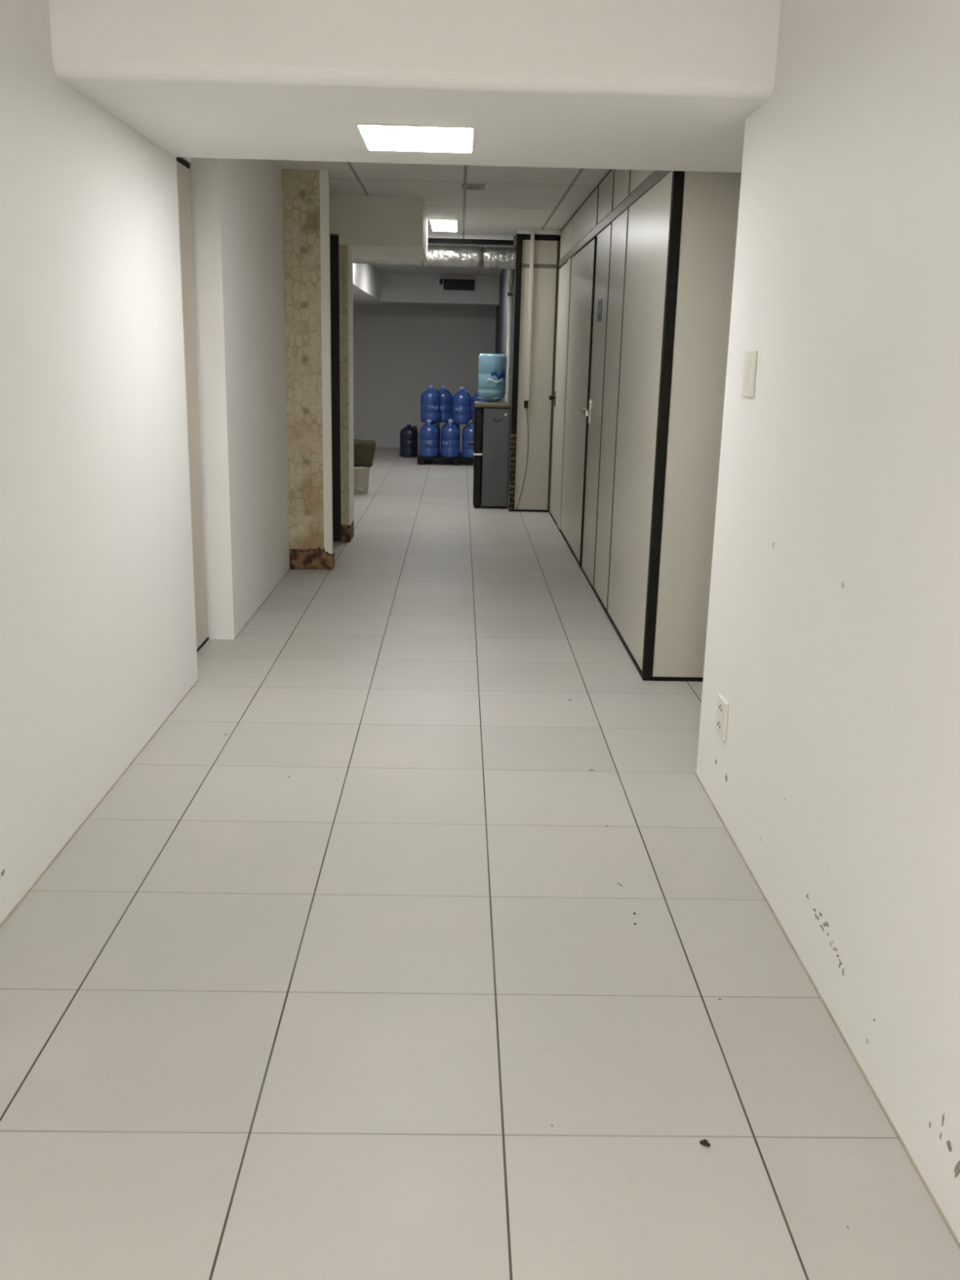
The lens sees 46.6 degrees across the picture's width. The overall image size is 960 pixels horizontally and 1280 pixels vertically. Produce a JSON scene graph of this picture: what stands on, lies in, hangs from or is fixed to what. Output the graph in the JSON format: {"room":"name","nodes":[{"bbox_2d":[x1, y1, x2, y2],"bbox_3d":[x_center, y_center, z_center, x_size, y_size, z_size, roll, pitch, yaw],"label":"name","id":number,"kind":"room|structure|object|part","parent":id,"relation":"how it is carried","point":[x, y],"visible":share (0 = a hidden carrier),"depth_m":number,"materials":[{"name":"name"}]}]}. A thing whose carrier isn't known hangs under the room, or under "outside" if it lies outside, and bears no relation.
{"room":"office corridor","nodes":[
{"label":"office corridor","id":0,"kind":"room"},
{"bbox_2d":[0,0,289,924],"bbox_3d":[-1.349,-0.394,1.801,0.290,2.800,11.730,1,14,-1],"label":"wall","id":1,"kind":"structure","parent":0,"point":[98,641],"depth_m":3.79,"materials":[{"name":"white paint"}]},
{"bbox_2d":[0,679,199,928],"bbox_3d":[-1.230,1.303,0.825,0.004,0.005,8.990,1,14,-1],"label":"baseboard","id":2,"kind":"structure","parent":1,"relation":"attached to","point":[196,682],"depth_m":3.62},
{"bbox_2d":[176,157,208,652],"bbox_3d":[-1.459,-1.047,5.248,0.120,2.344,0.751,1,14,-1],"label":"door","id":3,"kind":"structure","parent":1,"relation":"in","point":[183,167],"depth_m":5.45,"materials":[{"name":"beige paint"}]},
{"bbox_3d":[-1.459,-1.047,5.248,0.120,2.344,0.751,1,14,-1],"label":"frame","id":4,"kind":"part","parent":3,"relation":"part of","materials":[{"name":"black metal"}]},
{"bbox_2d":[234,568,289,639],"bbox_3d":[-1.317,-0.251,6.865,0.004,0.005,1.975,1,14,-1],"label":"baseboard","id":5,"kind":"structure","parent":1,"relation":"attached to","point":[289,569],"depth_m":6.66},
{"bbox_2d":[181,157,191,163],"bbox_3d":[-1.449,-2.316,4.922,0.160,0.275,0.755,1,14,-1],"label":"lintel","id":6,"kind":"object","parent":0,"point":[187,159],"visible":0.07,"depth_m":5.26,"materials":[{"name":"white paint"}]},
{"bbox_2d":[281,168,334,569],"bbox_3d":[-1.443,-1.774,7.529,0.888,2.620,0.066,1,14,-1],"label":"tiled pillar","id":7,"kind":"structure","parent":0,"point":[305,193],"depth_m":7.49,"materials":[{"name":"stone"}]},
{"bbox_3d":[-1.036,-1.817,7.530,0.056,2.520,0.057,1,14,-1],"label":"edge trim","id":8,"kind":"part","parent":7,"relation":"part of","materials":[{"name":"grey paint"}]},
{"bbox_2d":[329,195,338,235],"bbox_3d":[-1.875,-2.113,8.805,1.568,2.620,0.330,1,14,-1],"label":"wall","id":9,"kind":"structure","parent":0,"point":[334,199],"depth_m":8.37,"materials":[{"name":"grey paint"}]},
{"bbox_2d":[329,235,341,541],"bbox_3d":[-1.436,-1.931,8.703,0.684,2.330,0.084,1,14,-1],"label":"door","id":10,"kind":"structure","parent":9,"relation":"in","point":[334,240],"depth_m":8.70,"materials":[{"name":"black paint"}]},
{"bbox_2d":[338,195,427,260],"bbox_3d":[-1.022,-3.318,9.011,1.160,0.350,1.300,1,14,-1],"label":"ceiling beam","id":11,"kind":"structure","parent":9,"relation":"attached to","point":[375,227],"depth_m":8.40,"materials":[{"name":"grey paint"}]},
{"bbox_2d":[338,244,354,542],"bbox_3d":[-1.059,-1.929,8.867,0.074,2.270,0.330,1,14,-1],"label":"pillar","id":12,"kind":"structure","parent":0,"point":[345,251],"depth_m":8.74,"materials":[{"name":"tile"}]},
{"bbox_3d":[-1.025,-1.996,8.851,0.010,2.130,0.330,1,14,-1],"label":"edge trim","id":13,"kind":"part","parent":12,"relation":"part of","materials":[{"name":"grey paint"}]},
{"bbox_2d":[352,304,496,448],"bbox_3d":[-1.291,-4.421,17.687,3.250,2.700,0.100,1,14,-1],"label":"wall","id":14,"kind":"structure","parent":0,"point":[399,351],"depth_m":17.63,"materials":[{"name":"grey paint"}]},
{"bbox_2d":[352,263,385,305],"bbox_3d":[-2.075,-4.631,14.211,1.320,0.400,6.500,1,14,-1],"label":"ceiling beam","id":15,"kind":"structure","parent":14,"relation":"attached to","point":[366,277],"depth_m":14.42,"materials":[{"name":"white paint"}]},
{"bbox_2d":[380,272,499,307],"bbox_3d":[-0.594,-5.264,16.811,1.735,0.400,1.200,1,14,-1],"label":"ceiling beam","id":16,"kind":"structure","parent":14,"relation":"attached to","point":[396,289],"depth_m":16.24,"materials":[{"name":"paint"}]},
{"bbox_2d":[439,279,474,290],"bbox_3d":[-0.334,-5.157,16.186,0.510,0.145,0.068,1,14,-1],"label":"air vent","id":17,"kind":"object","parent":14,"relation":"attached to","point":[448,284],"visible":1,"depth_m":16.17,"materials":[{"name":"black plastic"}]},
{"bbox_2d":[273,160,609,275],"bbox_3d":[0.078,-4.005,10.925,5.500,0.120,13.250,1,14,-1],"label":"ceiling","id":18,"kind":"structure","parent":0,"point":[513,198],"depth_m":7.99,"materials":[{"name":"white paint"}]},
{"bbox_2d":[429,217,457,231],"bbox_3d":[-0.323,-3.748,10.080,0.240,0.015,0.900,1,14,-1],"label":"recessed light","id":19,"kind":"object","parent":18,"relation":"in","point":[437,224],"visible":1,"depth_m":9.98,"materials":[{"name":"white plastic"}]},
{"bbox_2d":[462,183,484,190],"bbox_3d":[-0.047,-3.137,7.743,0.160,0.022,0.240,1,14,-1],"label":"ceiling sensor","id":20,"kind":"object","parent":18,"relation":"attached to","point":[464,186],"visible":1,"depth_m":7.70,"materials":[{"name":"grey plastic"}]},
{"bbox_2d":[0,447,959,1279],"bbox_3d":[0.093,-0.267,7.265,5.700,0.101,22.400,1,14,-1],"label":"floor","id":21,"kind":"structure","parent":0,"point":[423,937],"depth_m":2.73,"materials":[{"name":"white tile"}]},
{"bbox_2d":[353,466,370,494],"bbox_3d":[-1.323,-1.733,12.047,0.280,0.296,0.280,1,14,-1],"label":"bucket","id":22,"kind":"object","parent":21,"relation":"on","point":[361,474],"visible":0.67,"depth_m":11.95,"materials":[{"name":"white plastic"}]},
{"bbox_2d":[353,439,376,466],"bbox_3d":[-1.272,-2.009,11.976,0.311,0.282,0.315,1,14,-1],"label":"sack","id":23,"kind":"object","parent":22,"relation":"on","point":[363,450],"visible":0.75,"depth_m":11.86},
{"bbox_2d":[400,422,417,457],"bbox_3d":[-1.043,-2.946,16.387,0.268,0.500,0.270,-8,17,-32],"label":"water bottle","id":24,"kind":"object","parent":21,"relation":"on","point":[408,434],"visible":1,"depth_m":16.30,"materials":[{"name":"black plastic"}]},
{"bbox_2d":[417,451,473,465],"bbox_3d":[-0.337,-2.572,15.802,1.060,0.100,1.055,1,14,-1],"label":"pallet","id":25,"kind":"object","parent":21,"relation":"on","point":[420,460],"visible":0.32,"depth_m":15.29,"materials":[{"name":"black plastic"}]},
{"bbox_2d":[418,419,438,457],"bbox_3d":[-0.703,-2.773,15.342,0.268,0.500,0.270,1,14,-1],"label":"water bottle","id":26,"kind":"object","parent":25,"relation":"on","point":[428,433],"visible":1,"depth_m":15.25,"materials":[{"name":"blue plastic"}]},
{"bbox_2d":[424,440,432,445],"bbox_3d":[-0.702,-2.684,15.232,0.102,0.067,0.011,1,14,-1],"label":"print","id":27,"kind":"object","parent":26,"relation":"attached to","point":[426,442],"depth_m":15.23},
{"bbox_2d":[420,385,439,422],"bbox_3d":[-0.685,-3.262,15.393,0.268,0.500,0.270,-8,17,-32],"label":"water bottle","id":28,"kind":"object","parent":26,"relation":"on","point":[429,398],"visible":0.98,"depth_m":15.30,"materials":[{"name":"blue plastic"}]},
{"bbox_2d":[431,405,438,410],"bbox_3d":[-0.617,-3.177,15.302,0.102,0.067,0.011,-8,17,-32],"label":"print","id":29,"kind":"object","parent":28,"relation":"attached to","point":[433,407],"depth_m":15.30},
{"bbox_2d":[440,420,460,457],"bbox_3d":[-0.409,-2.767,15.349,0.268,0.500,0.270,12,18,35],"label":"water bottle","id":30,"kind":"object","parent":25,"relation":"on","point":[450,433],"visible":1,"depth_m":15.26,"materials":[{"name":"blue plastic"}]},
{"bbox_2d":[441,441,447,446],"bbox_3d":[-0.488,-2.687,15.263,0.102,0.067,0.011,12,18,35],"label":"print","id":31,"kind":"object","parent":30,"relation":"attached to","point":[443,443],"depth_m":15.26},
{"bbox_2d":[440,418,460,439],"bbox_3d":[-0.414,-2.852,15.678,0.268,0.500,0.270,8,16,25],"label":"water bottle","id":32,"kind":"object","parent":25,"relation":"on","point":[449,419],"visible":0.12,"depth_m":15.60,"materials":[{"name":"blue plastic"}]},
{"bbox_2d":[452,386,471,424],"bbox_3d":[-0.251,-3.241,15.406,0.268,0.500,0.270,7,15,20],"label":"water bottle","id":33,"kind":"object","parent":32,"relation":"on","point":[461,400],"visible":0.98,"depth_m":15.31,"materials":[{"name":"blue plastic"}]},
{"bbox_2d":[454,407,462,413],"bbox_3d":[-0.299,-3.155,15.303,0.102,0.067,0.011,7,15,20],"label":"print","id":34,"kind":"object","parent":33,"relation":"attached to","point":[457,410],"depth_m":15.30},
{"bbox_2d":[462,423,474,458],"bbox_3d":[-0.113,-2.762,15.356,0.268,0.500,0.270,-3,15,-15],"label":"water bottle","id":35,"kind":"object","parent":25,"relation":"on","point":[468,432],"visible":0.41,"depth_m":15.27,"materials":[{"name":"blue plastic"}]},
{"bbox_2d":[471,392,488,420],"bbox_3d":[0.019,-3.236,15.412,0.268,0.500,0.270,-4,16,-22],"label":"water bottle","id":36,"kind":"object","parent":35,"relation":"on","point":[476,397],"visible":0.12,"depth_m":15.32,"materials":[{"name":"blue plastic"}]},
{"bbox_3d":[-0.420,-2.937,16.007,0.268,0.500,0.270,0,14,-6],"label":"water bottle","id":37,"kind":"object","parent":25,"relation":"on","visible":0},
{"bbox_2d":[439,385,453,422],"bbox_3d":[-0.517,-3.330,15.729,0.268,0.500,0.270,8,16,25],"label":"water bottle","id":38,"kind":"object","parent":37,"relation":"on","point":[446,397],"visible":0.68,"depth_m":15.63,"materials":[{"name":"blue plastic"}]},
{"bbox_2d":[467,400,511,508],"bbox_3d":[0.083,-1.851,11.154,0.411,1.035,0.330,1,14,-1],"label":"water cooler","id":39,"kind":"object","parent":21,"relation":"on","point":[491,426],"visible":1,"depth_m":10.99,"materials":[{"name":"grey metal"}]},
{"bbox_2d":[477,353,506,402],"bbox_3d":[0.119,-2.576,10.967,0.276,0.460,0.278,1,14,-1],"label":"water bottle","id":40,"kind":"object","parent":39,"relation":"on","point":[491,386],"visible":1,"depth_m":10.86,"materials":[{"name":"blue plastic"}]},
{"bbox_2d":[487,377,502,383],"bbox_3d":[0.149,-2.520,10.854,0.150,0.052,0.023,-2,15,-13],"label":"print","id":41,"kind":"object","parent":40,"relation":"attached to","point":[490,380],"depth_m":10.85},
{"bbox_2d":[491,369,505,380],"bbox_3d":[0.183,-2.578,10.852,0.154,0.099,0.024,-7,16,-29],"label":"print","id":42,"kind":"object","parent":40,"relation":"attached to","point":[496,375],"depth_m":10.84},
{"bbox_2d":[508,233,522,511],"bbox_3d":[0.339,-2.518,10.666,0.054,2.580,0.070,1,14,-1],"label":"post","id":43,"kind":"object","parent":21,"relation":"on","point":[519,236],"visible":1,"depth_m":10.63,"materials":[{"name":"metal"}]},
{"bbox_2d":[514,168,741,681],"bbox_3d":[1.600,-1.792,7.875,2.077,2.620,6.035,0,14,-5],"label":"wall","id":44,"kind":"structure","parent":21,"relation":"on","point":[673,233],"depth_m":5.44,"materials":[{"name":"grey laminate"}]},
{"bbox_2d":[515,229,534,510],"bbox_3d":[0.434,-2.536,10.640,0.105,2.606,0.044,1,14,-1],"label":"conduit","id":45,"kind":"object","parent":44,"relation":"attached to","point":[532,231],"visible":1,"depth_m":10.53,"materials":[{"name":"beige plastic"}]},
{"bbox_3d":[0.416,-1.753,10.844,0.105,0.986,0.007,1,14,-1],"label":"cord","id":46,"kind":"part","parent":45,"relation":"part of","materials":[{"name":"black plastic"}]},
{"bbox_3d":[0.527,-2.385,10.722,0.324,2.265,0.035,1,14,-1],"label":"panel","id":47,"kind":"part","parent":44,"relation":"part of","materials":[{"name":"grey laminate"}]},
{"bbox_3d":[0.553,-3.498,10.432,0.324,0.035,0.042,1,14,-1],"label":"rail","id":48,"kind":"part","parent":44,"relation":"part of","materials":[{"name":"grey metal"}]},
{"bbox_3d":[0.556,-3.618,10.405,0.324,0.210,0.035,1,14,-1],"label":"panel","id":49,"kind":"part","parent":44,"relation":"part of","materials":[{"name":"grey laminate"}]},
{"bbox_3d":[0.566,-3.741,10.366,0.339,0.050,0.050,1,14,-1],"label":"rail","id":50,"kind":"part","parent":44,"relation":"part of","materials":[{"name":"black metal"}]},
{"bbox_3d":[0.704,-2.497,10.684,0.025,2.512,0.060,1,14,-1],"label":"post","id":51,"kind":"part","parent":44,"relation":"part of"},
{"bbox_2d":[548,257,572,529],"bbox_3d":[0.710,-2.216,10.095,0.091,2.272,1.170,1,14,-1],"label":"door","id":52,"kind":"structure","parent":44,"relation":"in","point":[565,272],"depth_m":10.04,"materials":[{"name":"laminate"}]},
{"bbox_3d":[0.685,-2.283,10.547,0.059,0.140,0.140,1,14,-1],"label":"handle","id":53,"kind":"part","parent":52,"relation":"part of","materials":[{"name":"black plastic"}]},
{"bbox_3d":[0.770,-3.507,9.756,0.032,0.248,1.185,1,14,-1],"label":"panel","id":54,"kind":"part","parent":44,"relation":"part of","materials":[{"name":"grey laminate"}]},
{"bbox_3d":[0.765,-1.855,8.686,0.032,2.258,1.680,1,14,-1],"label":"panel","id":55,"kind":"part","parent":44,"relation":"part of","materials":[{"name":"grey laminate"}]},
{"bbox_3d":[0.795,-3.145,8.350,0.032,0.248,1.690,1,14,-1],"label":"panel","id":56,"kind":"part","parent":44,"relation":"part of","materials":[{"name":"grey laminate"}]},
{"bbox_3d":[0.812,-3.062,7.513,0.040,0.013,5.752,1,14,-1],"label":"rail","id":57,"kind":"part","parent":44,"relation":"part of","materials":[{"name":"grey metal"}]},
{"bbox_3d":[0.776,-1.629,7.850,0.046,2.280,0.037,1,14,-1],"label":"post","id":58,"kind":"part","parent":44,"relation":"part of","materials":[{"name":"grey metal"}]},
{"bbox_2d":[581,224,610,586],"bbox_3d":[0.758,-1.538,7.455,0.092,2.276,0.762,1,14,-1],"label":"door","id":59,"kind":"structure","parent":44,"relation":"in","point":[593,414],"depth_m":7.45,"materials":[{"name":"grey laminate"}]},
{"bbox_3d":[0.739,-1.559,7.636,0.060,0.170,0.300,1,14,-1],"label":"handle","id":60,"kind":"part","parent":59,"relation":"part of","materials":[{"name":"metal"}]},
{"bbox_2d":[597,301,600,319],"bbox_3d":[0.782,-2.164,7.321,0.001,0.110,0.090,1,14,-1],"label":"print","id":61,"kind":"object","parent":59,"relation":"attached to","point":[599,302],"depth_m":7.30},
{"bbox_3d":[0.810,-2.935,7.513,0.040,0.258,0.025,1,14,-1],"label":"post","id":62,"kind":"part","parent":44,"relation":"part of","materials":[{"name":"grey metal"}]},
{"bbox_3d":[0.817,-2.830,7.125,0.032,0.248,0.770,1,14,-1],"label":"panel","id":63,"kind":"part","parent":44,"relation":"part of","materials":[{"name":"grey laminate"}]},
{"bbox_3d":[0.799,-1.359,6.736,0.032,2.268,0.685,1,14,-1],"label":"panel","id":64,"kind":"part","parent":44,"relation":"part of","materials":[{"name":"grey laminate"}]},
{"bbox_3d":[0.803,-2.782,7.585,0.038,0.063,5.752,1,14,-1],"label":"rail","id":65,"kind":"part","parent":44,"relation":"part of","materials":[{"name":"grey metal"}]},
{"bbox_3d":[0.830,-2.645,6.406,0.032,0.248,0.685,1,14,-1],"label":"panel","id":66,"kind":"part","parent":44,"relation":"part of","materials":[{"name":"grey laminate"}]},
{"bbox_3d":[0.817,-1.103,5.740,0.032,2.268,1.342,1,14,-1],"label":"panel","id":67,"kind":"part","parent":44,"relation":"part of","materials":[{"name":"grey laminate"}]},
{"bbox_3d":[0.847,-2.389,5.410,0.032,0.248,1.342,1,14,-1],"label":"panel","id":68,"kind":"part","parent":44,"relation":"part of","materials":[{"name":"grey laminate"}]},
{"bbox_3d":[0.830,-1.078,5.029,0.044,2.618,0.044,1,14,-1],"label":"post","id":69,"kind":"part","parent":44,"relation":"part of","materials":[{"name":"beige laminate"}]},
{"bbox_3d":[1.868,-0.944,5.082,2.032,2.340,0.032,1,14,-1],"label":"panel","id":70,"kind":"part","parent":44,"relation":"part of","materials":[{"name":"grey laminate"}]},
{"bbox_2d":[699,1138,710,1146],"bbox_3d":[0.443,0.988,2.192,0.022,0.013,0.012,6,15,16],"label":"crumb","id":71,"kind":"object","parent":21,"relation":"on","point":[704,1142],"visible":1,"depth_m":2.19,"materials":[{"name":"black"}]},
{"bbox_2d":[494,243,516,495],"bbox_3d":[0.348,-3.482,14.183,0.095,2.700,7.210,1,14,-1],"label":"wall","id":72,"kind":"structure","parent":0,"point":[502,308],"depth_m":14.20,"materials":[{"name":"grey paint"}]},
{"bbox_2d":[352,244,515,269],"bbox_3d":[-0.612,-3.819,11.080,1.935,0.242,0.231,1,14,-1],"label":"duct","id":73,"kind":"object","parent":72,"relation":"attached to","point":[468,256],"visible":0.68,"depth_m":11.02,"materials":[{"name":"grey metal"}]},
{"bbox_2d":[427,237,513,245],"bbox_3d":[-0.654,-3.909,10.900,1.960,0.042,0.080,1,14,-1],"label":"trim","id":74,"kind":"structure","parent":72,"relation":"attached to","point":[446,241],"depth_m":10.88,"materials":[{"name":"metal"}]},
{"bbox_2d":[427,233,513,239],"bbox_3d":[-0.651,-3.999,10.877,1.960,0.142,0.080,1,14,-1],"label":"trim","id":75,"kind":"structure","parent":72,"relation":"attached to","point":[429,235],"depth_m":10.86,"materials":[{"name":"metal"}]},
{"bbox_2d":[505,269,514,402],"bbox_3d":[0.295,-2.797,12.043,0.070,2.430,0.164,3,15,7],"label":"pipe","id":76,"kind":"object","parent":72,"relation":"attached to","point":[510,272],"visible":0.64,"depth_m":11.94,"materials":[{"name":"silver metal"}]},
{"bbox_2d":[696,0,959,1242],"bbox_3d":[0.966,0.127,-0.012,0.126,2.800,7.880,1,14,-1],"label":"wall","id":77,"kind":"structure","parent":0,"point":[833,645],"depth_m":2.52,"materials":[{"name":"white paint"}]},
{"bbox_2d":[48,0,781,173],"bbox_3d":[0.855,-2.038,3.880,4.190,0.550,1.400,1,14,-1],"label":"ceiling beam","id":78,"kind":"structure","parent":77,"relation":"attached to","point":[652,85],"depth_m":3.25,"materials":[{"name":"white paint"}]},
{"bbox_2d":[355,123,474,152],"bbox_3d":[-0.225,-1.820,4.051,0.405,0.007,0.480,1,14,-1],"label":"ceiling light","id":79,"kind":"object","parent":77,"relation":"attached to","point":[392,137],"visible":1,"depth_m":4.00,"materials":[{"name":"white plastic"}]},
{"bbox_2d":[715,693,728,741],"bbox_3d":[0.810,0.259,3.739,0.014,0.130,0.115,1,14,-1],"label":"power outlet","id":80,"kind":"object","parent":77,"relation":"attached to","point":[722,712],"visible":1,"depth_m":3.71,"materials":[{"name":"beige plastic"}]},
{"bbox_2d":[741,351,757,397],"bbox_3d":[0.836,-0.827,3.468,0.012,0.140,0.120,1,14,-1],"label":"wall switch","id":81,"kind":"object","parent":77,"relation":"attached to","point":[750,357],"visible":1,"depth_m":3.44,"materials":[{"name":"beige plastic"}]},
{"bbox_2d":[694,773,959,1248],"bbox_3d":[0.869,1.479,0.334,0.004,0.005,7.880,1,14,-1],"label":"baseboard","id":82,"kind":"structure","parent":77,"relation":"attached to","point":[884,1111],"depth_m":2.50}
]}

